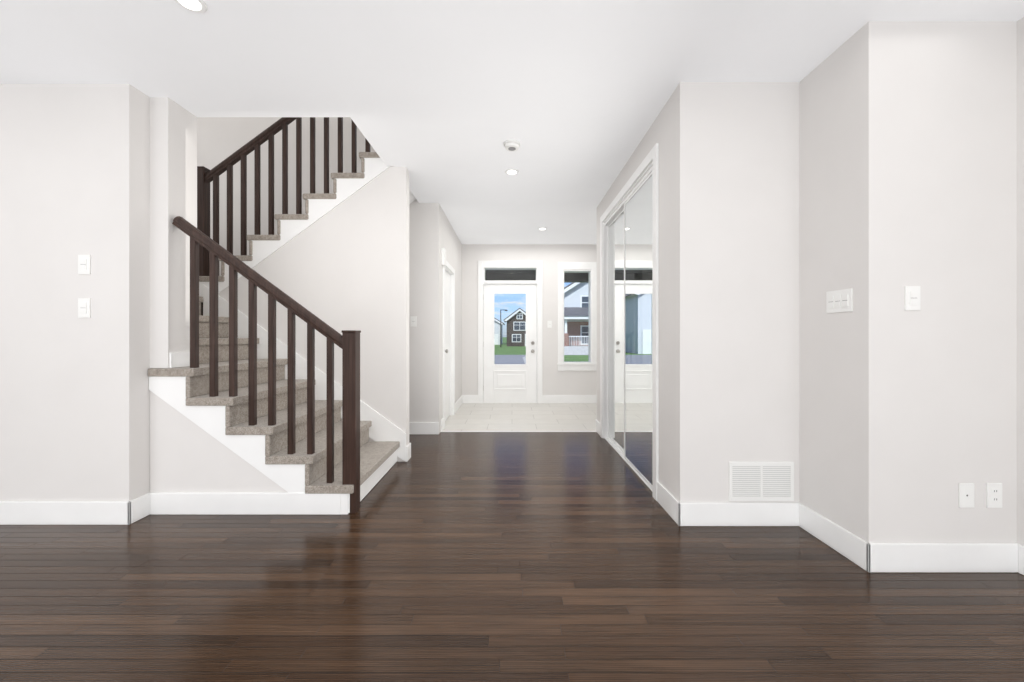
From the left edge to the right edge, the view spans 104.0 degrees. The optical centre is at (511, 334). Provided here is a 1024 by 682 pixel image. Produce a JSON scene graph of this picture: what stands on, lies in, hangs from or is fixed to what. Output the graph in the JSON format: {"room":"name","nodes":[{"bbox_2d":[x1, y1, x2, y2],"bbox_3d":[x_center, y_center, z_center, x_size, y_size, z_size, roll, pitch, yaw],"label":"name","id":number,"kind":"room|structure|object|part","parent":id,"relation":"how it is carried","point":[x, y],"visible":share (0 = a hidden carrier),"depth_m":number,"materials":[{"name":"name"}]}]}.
{"room":"house entrance hall","nodes":[
{"label":"house entrance hall","id":0,"kind":"room"},
{"bbox_2d":[0,84,149,500],"bbox_3d":[-3.770,-0.190,2.632,2.860,2.690,0.375,0,0,0],"label":"wall","id":1,"kind":"structure","parent":0,"point":[74,388],"depth_m":2.44,"materials":[{"name":"paint"}]},
{"bbox_2d":[0,499,135,524],"bbox_3d":[-3.703,1.085,2.438,2.754,0.140,0.014,0,0,0],"label":"baseboard","id":2,"kind":"structure","parent":1,"relation":"attached to","point":[11,512],"depth_m":2.43,"materials":[{"name":"white wood"}]},
{"bbox_2d":[78,298,90,317],"bbox_3d":[-2.610,-0.165,2.439,0.072,0.118,0.010,0,0,0],"label":"light switch","id":3,"kind":"object","parent":1,"relation":"attached to","point":[84,307],"visible":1,"depth_m":2.44,"materials":[{"name":"white plastic"}]},
{"bbox_2d":[78,255,90,273],"bbox_3d":[-2.610,-0.430,2.439,0.072,0.118,0.010,0,0,0],"label":"light switch","id":4,"kind":"object","parent":1,"relation":"attached to","point":[84,264],"visible":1,"depth_m":2.44,"materials":[{"name":"white plastic"}]},
{"bbox_2d":[136,492,340,520],"bbox_3d":[-1.720,1.085,2.561,1.240,0.140,0.043,0,0,0],"label":"baseboard","id":5,"kind":"structure","parent":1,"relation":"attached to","point":[154,503],"depth_m":2.57,"materials":[{"name":"white wood"}]},
{"bbox_2d":[150,97,196,367],"bbox_3d":[-2.280,-0.661,2.701,0.120,1.748,0.237,0,0,0],"label":"wall","id":6,"kind":"structure","parent":0,"point":[173,159],"depth_m":2.60,"materials":[{"name":"paint"}]},
{"bbox_2d":[170,352,189,367],"bbox_3d":[-2.214,0.164,2.707,0.012,0.098,0.227,0,0,0],"label":"baseboard","id":7,"kind":"structure","parent":6,"relation":"attached to","point":[179,359],"depth_m":2.66,"materials":[{"name":"white wood"}]},
{"bbox_2d":[218,167,408,461],"bbox_3d":[-1.887,-0.190,3.705,1.845,2.690,0.110,0,0,0],"label":"wall","id":8,"kind":"structure","parent":0,"point":[343,265],"depth_m":3.65,"materials":[{"name":"paint"}]},
{"bbox_2d":[197,117,440,433],"bbox_3d":[-2.435,-1.595,4.715,3.170,5.500,0.120,0,0,0],"label":"wall","id":9,"kind":"structure","parent":0,"point":[220,139],"depth_m":4.66,"materials":[{"name":"paint"}]},
{"bbox_2d":[409,422,438,433],"bbox_3d":[-1.225,1.085,4.649,0.750,0.140,0.014,0,0,0],"label":"baseboard","id":10,"kind":"structure","parent":9,"relation":"attached to","point":[414,427],"depth_m":4.64,"materials":[{"name":"white wood"}]},
{"bbox_2d":[441,208,461,418],"bbox_3d":[-0.910,-0.190,5.775,0.120,2.690,2.000,0,0,0],"label":"wall","id":11,"kind":"structure","parent":0,"point":[451,244],"depth_m":6.02,"materials":[{"name":"paint"}]},
{"bbox_2d":[441,248,445,265],"bbox_3d":[-0.830,-0.945,4.865,0.039,0.200,0.130,0,0,0],"label":"door chime","id":12,"kind":"object","parent":11,"relation":"attached to","point":[443,256],"visible":0.92,"depth_m":4.80,"materials":[{"name":"white plastic"}]},
{"bbox_2d":[445,266,452,414],"bbox_3d":[-0.909,0.135,5.370,0.121,2.040,0.800,0,0,0],"label":"hall door","id":13,"kind":"structure","parent":11,"relation":"in","point":[451,338],"depth_m":5.75,"materials":[{"name":"white wood"}]},
{"bbox_2d":[445,270,449,420],"bbox_3d":[-0.866,0.140,5.370,0.119,2.006,0.756,0,0,0],"label":"hall door","id":14,"kind":"structure","parent":13,"relation":"attached to","point":[447,344],"depth_m":5.45,"materials":[{"name":"white wood"}]},
{"bbox_2d":[443,260,454,428],"bbox_3d":[-0.841,0.102,5.370,0.018,2.105,0.930,0,0,0],"label":"door frame","id":15,"kind":"structure","parent":11,"relation":"attached to","point":[450,267],"depth_m":5.16,"materials":[{"name":"white wood"}]},
{"bbox_2d":[455,395,463,412],"bbox_3d":[-0.843,1.085,6.307,0.014,0.140,0.935,0,0,0],"label":"baseboard","id":16,"kind":"structure","parent":11,"relation":"attached to","point":[459,402],"depth_m":6.37,"materials":[{"name":"white wood"}]},
{"bbox_2d":[0,432,1023,681],"bbox_3d":[-1.250,1.215,0.988,7.900,0.120,7.575,0,0,0],"label":"floor","id":17,"kind":"structure","parent":0,"point":[512,556],"depth_m":1.77,"materials":[{"name":"brown wood"}]},
{"bbox_2d":[148,117,415,513],"bbox_3d":[-2.432,-0.924,3.608,2.933,4.158,2.090,0,0,0],"label":"staircase","id":18,"kind":"structure","parent":17,"relation":"on","point":[242,402],"depth_m":2.62,"materials":[{"name":"paint"}]},
{"bbox_3d":[-1.698,0.687,2.629,1.281,0.936,0.108,0,0,0],"label":"knee panel","id":19,"kind":"part","parent":18,"relation":"part of","materials":[{"name":"paint"}]},
{"bbox_3d":[-1.612,0.188,2.627,1.209,1.933,0.093,0,0,0],"label":"balustrade","id":20,"kind":"part","parent":18,"relation":"part of","materials":[{"name":"brown wood"}]},
{"bbox_2d":[441,431,595,431],"bbox_3d":[0.085,1.153,4.775,1.870,0.004,0.024,0,0,0],"label":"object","id":21,"kind":"structure","parent":17,"relation":"on","point":[518,431],"depth_m":4.77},
{"bbox_2d":[0,0,1023,243],"bbox_3d":[-1.250,-1.694,2.087,7.900,0.318,9.775,0,0,0],"label":"ceiling","id":22,"kind":"structure","parent":0,"point":[442,101],"depth_m":2.27,"materials":[{"name":"paint"}]},
{"bbox_2d":[174,0,207,12],"bbox_3d":[-1.483,-1.531,1.840,0.132,0.007,0.132,0,0,0],"label":"recessed light","id":23,"kind":"object","parent":22,"relation":"in","point":[197,6],"visible":1,"depth_m":1.85,"materials":[{"name":"white"}]},
{"bbox_2d":[505,169,518,174],"bbox_3d":[0.000,-1.531,3.760,0.132,0.007,0.132,0,0,0],"label":"recessed light","id":24,"kind":"object","parent":22,"relation":"in","point":[511,171],"visible":1,"depth_m":3.75,"materials":[{"name":"white plastic"}]},
{"bbox_2d":[504,140,519,151],"bbox_3d":[0.000,-1.513,3.210,0.136,0.042,0.136,0,0,0],"label":"smoke detector","id":25,"kind":"object","parent":22,"relation":"attached to","point":[511,145],"visible":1,"depth_m":3.17,"materials":[{"name":"white plastic"}]},
{"bbox_2d":[443,403,596,430],"bbox_3d":[0.450,1.214,5.875,2.900,0.121,2.200,0,0,0],"label":"floor","id":26,"kind":"structure","parent":0,"point":[524,417],"depth_m":5.59,"materials":[{"name":"beige tile"}]},
{"bbox_2d":[462,244,596,394],"bbox_3d":[0.450,-0.190,6.875,3.100,2.690,0.200,0,0,0],"label":"wall","id":27,"kind":"structure","parent":0,"point":[555,381],"depth_m":6.78,"materials":[{"name":"paint"}]},
{"bbox_2d":[478,261,541,402],"bbox_3d":[-0.030,-0.050,6.766,1.090,2.410,0.018,0,0,0],"label":"door frame","id":28,"kind":"structure","parent":27,"relation":"attached to","point":[509,264],"depth_m":6.76,"materials":[{"name":"white wood"}]},
{"bbox_2d":[483,268,537,402],"bbox_3d":[-0.030,0.005,6.874,0.940,2.300,0.202,0,0,0],"label":"front door","id":29,"kind":"structure","parent":27,"relation":"in","point":[510,281],"depth_m":6.77,"materials":[{"name":"white wood"}]},
{"bbox_2d":[485,269,510,278],"bbox_3d":[-0.239,-1.042,6.839,0.427,0.154,0.008,0,0,0],"label":"window","id":30,"kind":"structure","parent":29,"relation":"attached to","point":[509,275],"depth_m":6.84,"materials":[{"name":"black glass"}]},
{"bbox_2d":[483,284,536,401],"bbox_3d":[-0.034,0.139,6.789,0.911,2.008,0.123,0,0,0],"label":"door","id":31,"kind":"structure","parent":29,"relation":"attached to","point":[510,382],"depth_m":6.80,"materials":[{"name":"white wood"}]},
{"bbox_2d":[494,294,525,363],"bbox_3d":[-0.033,-0.102,6.827,0.543,1.207,0.008,0,0,0],"label":"window","id":32,"kind":"structure","parent":31,"relation":"attached to","point":[509,330],"depth_m":6.83,"materials":[{"name":"clear glass"}]},
{"bbox_2d":[514,269,535,279],"bbox_3d":[0.222,-1.034,6.839,0.359,0.171,0.008,0,0,0],"label":"window","id":33,"kind":"structure","parent":29,"relation":"attached to","point":[514,269],"depth_m":6.84,"materials":[{"name":"black glass"}]},
{"bbox_2d":[547,321,551,327],"bbox_3d":[0.637,-0.183,6.769,0.072,0.118,0.010,0,0,0],"label":"light switch","id":34,"kind":"object","parent":27,"relation":"attached to","point":[549,324],"visible":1,"depth_m":6.77,"materials":[{"name":"white plastic"}]},
{"bbox_2d":[542,395,596,402],"bbox_3d":[1.122,1.085,6.768,1.215,0.140,0.014,0,0,0],"label":"baseboard","id":35,"kind":"structure","parent":27,"relation":"attached to","point":[545,398],"depth_m":6.76,"materials":[{"name":"white wood"}]},
{"bbox_2d":[557,262,596,370],"bbox_3d":[1.115,-0.316,6.755,0.698,1.835,0.040,0,0,0],"label":"window frame","id":36,"kind":"structure","parent":27,"relation":"attached to","point":[562,266],"depth_m":6.76,"materials":[{"name":"white wood"}]},
{"bbox_2d":[563,270,591,362],"bbox_3d":[1.108,-0.311,6.874,0.504,1.599,0.202,0,0,0],"label":"sidelight","id":37,"kind":"object","parent":27,"relation":"attached to","point":[589,311],"visible":0.62,"depth_m":6.79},
{"bbox_2d":[564,272,589,361],"bbox_3d":[1.108,-0.311,6.879,0.450,1.545,0.008,0,0,0],"label":"window","id":38,"kind":"structure","parent":37,"relation":"attached to","point":[576,315],"depth_m":6.88,"materials":[{"name":"clear glass"}]},
{"bbox_2d":[597,82,704,501],"bbox_3d":[1.080,-0.190,3.627,0.120,2.690,2.398,0,0,0],"label":"wall","id":39,"kind":"structure","parent":0,"point":[679,128],"depth_m":2.43,"materials":[{"name":"paint"}]},
{"bbox_2d":[595,419,599,434],"bbox_3d":[1.013,1.085,4.688,0.014,0.140,0.276,0,0,0],"label":"baseboard","id":40,"kind":"structure","parent":39,"relation":"attached to","point":[597,424],"depth_m":4.71,"materials":[{"name":"white wood"}]},
{"bbox_2d":[600,143,658,500],"bbox_3d":[1.071,-0.090,3.665,0.138,2.490,1.770,0,0,0],"label":"door frame","id":41,"kind":"structure","parent":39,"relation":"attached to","point":[615,212],"depth_m":3.09,"materials":[{"name":"white wood"}]},
{"bbox_2d":[608,209,623,453],"bbox_3d":[1.085,-0.037,4.064,0.026,2.356,0.788,0,0,0],"label":"mirror","id":42,"kind":"object","parent":41,"relation":"attached to","point":[616,331],"visible":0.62,"depth_m":4.12,"materials":[{"name":"clear glass"}]},
{"bbox_2d":[624,172,651,487],"bbox_3d":[1.051,-0.037,3.291,0.026,2.356,0.838,0,0,0],"label":"mirror","id":43,"kind":"object","parent":41,"relation":"attached to","point":[638,330],"visible":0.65,"depth_m":3.29,"materials":[{"name":"clear glass"}]},
{"bbox_2d":[657,481,675,517],"bbox_3d":[1.013,1.085,2.615,0.014,0.140,0.330,0,0,0],"label":"baseboard","id":44,"kind":"structure","parent":39,"relation":"attached to","point":[664,497],"depth_m":2.64,"materials":[{"name":"white wood"}]},
{"bbox_2d":[705,82,798,501],"bbox_3d":[1.455,-0.190,2.488,0.570,2.690,0.120,0,0,0],"label":"wall","id":45,"kind":"structure","parent":0,"point":[728,272],"depth_m":2.43,"materials":[{"name":"paint"}]},
{"bbox_2d":[672,499,799,526],"bbox_3d":[1.375,1.085,2.419,0.739,0.140,0.018,0,0,0],"label":"baseboard","id":46,"kind":"structure","parent":45,"relation":"attached to","point":[683,513],"depth_m":2.41,"materials":[{"name":"white wood"}]},
{"bbox_2d":[729,462,793,500],"bbox_3d":[1.510,0.886,2.423,0.390,0.234,0.009,0,0,0],"label":"air vent","id":47,"kind":"object","parent":45,"relation":"in","point":[761,481],"visible":1,"depth_m":2.42,"materials":[{"name":"white plastic"}]},
{"bbox_2d":[799,20,1018,542],"bbox_3d":[2.106,-0.190,2.193,0.720,2.690,0.471,0,0,0],"label":"wall","id":48,"kind":"structure","parent":0,"point":[911,153],"depth_m":1.96,"materials":[{"name":"paint"}]},
{"bbox_2d":[800,503,859,565],"bbox_3d":[1.738,1.085,2.179,0.014,0.140,0.420,0,0,0],"label":"baseboard","id":49,"kind":"structure","parent":48,"relation":"attached to","point":[838,538],"depth_m":2.17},
{"bbox_2d":[826,288,852,312],"bbox_3d":[1.739,-0.180,2.130,0.010,0.118,0.164,0,0,0],"label":"light switch","id":50,"kind":"object","parent":48,"relation":"attached to","point":[839,300],"visible":1,"depth_m":2.12,"materials":[{"name":"white plastic"}]},
{"bbox_2d":[905,286,919,309],"bbox_3d":[1.956,-0.180,1.951,0.072,0.118,0.010,0,0,0],"label":"light switch","id":51,"kind":"object","parent":48,"relation":"attached to","point":[912,297],"visible":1,"depth_m":1.95,"materials":[{"name":"white plastic"}]},
{"bbox_2d":[860,538,1019,572],"bbox_3d":[2.090,1.085,1.948,0.719,0.140,0.017,0,0,0],"label":"baseboard","id":52,"kind":"structure","parent":48,"relation":"attached to","point":[931,557],"depth_m":1.94,"materials":[{"name":"white wood"}]},
{"bbox_2d":[959,483,973,507],"bbox_3d":[2.220,0.783,1.954,0.072,0.118,0.008,0,0,0],"label":"outlet","id":53,"kind":"object","parent":48,"relation":"attached to","point":[966,495],"visible":1,"depth_m":1.95,"materials":[{"name":"white plastic"}]},
{"bbox_2d":[986,483,1001,507],"bbox_3d":[2.355,0.783,1.952,0.072,0.118,0.009,0,0,0],"label":"outlet","id":54,"kind":"object","parent":48,"relation":"attached to","point":[993,495],"visible":1,"depth_m":1.95,"materials":[{"name":"white plastic"}]},
{"bbox_2d":[1019,17,1023,545],"bbox_3d":[2.530,-0.190,-0.186,0.120,2.690,5.228,0,0,0],"label":"wall","id":55,"kind":"structure","parent":0,"point":[1021,22],"depth_m":1.94,"materials":[{"name":"paint"}]},
{"bbox_2d":[1020,544,1023,574],"bbox_3d":[2.463,1.085,-0.361,0.014,0.140,4.637,0,0,0],"label":"baseboard","id":56,"kind":"structure","parent":55,"relation":"attached to","point":[1021,546],"depth_m":1.93,"materials":[{"name":"white wood"}]},
{"label":"outside","id":57,"kind":"structure","parent":0,"visible":0},
{"bbox_2d":[494,337,525,354],"bbox_3d":[0.000,1.955,153.493,300.000,0.500,293.015,0,0,0],"label":"lawn","id":58,"kind":"structure","parent":57,"point":[502,352],"depth_m":47.04,"materials":[{"name":"green plant"}]},
{"bbox_2d":[494,318,504,344],"bbox_3d":[-4.200,-0.910,74.975,5.600,5.630,9.850,0,0,0],"label":"house","id":59,"kind":"structure","parent":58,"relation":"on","point":[497,331],"depth_m":70.50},
{"bbox_2d":[500,310,507,346],"bbox_3d":[-1.120,-0.845,55.000,1.040,5.300,0.300,0,0,0],"label":"street lamp","id":60,"kind":"object","parent":58,"relation":"on","point":[500,327],"depth_m":54.93,"materials":[{"name":"grey metal"}]},
{"bbox_2d":[504,308,525,345],"bbox_3d":[1.150,-1.085,64.475,4.900,5.980,9.850,0,0,0],"label":"house","id":61,"kind":"structure","parent":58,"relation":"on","point":[510,321],"depth_m":60.00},
{"bbox_2d":[485,270,587,282],"bbox_3d":[0.600,0.155,8.592,4.400,3.700,3.215,0,0,0],"label":"porch","id":62,"kind":"object","parent":58,"relation":"on","point":[518,273],"depth_m":9.35,"materials":[{"name":"concrete"}]},
{"bbox_2d":[523,355,587,363],"bbox_3d":[30.375,1.790,23.250,59.250,0.430,16.500,0,0,0],"label":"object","id":63,"kind":"object","parent":58,"relation":"on","point":[576,358],"depth_m":27.32,"materials":[{"name":"green plant"}]},
{"bbox_2d":[564,283,587,354],"bbox_3d":[8.900,-2.510,40.140,10.000,8.830,14.520,0,0,0],"label":"house","id":64,"kind":"structure","parent":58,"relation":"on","point":[568,298],"depth_m":35.91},
{"bbox_2d":[494,355,525,363],"bbox_3d":[0.000,1.895,24.750,300.000,0.420,18.500,0,0,0],"label":"road","id":65,"kind":"structure","parent":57,"point":[509,361],"depth_m":27.51,"materials":[{"name":"grey asphalt"}]}
]}

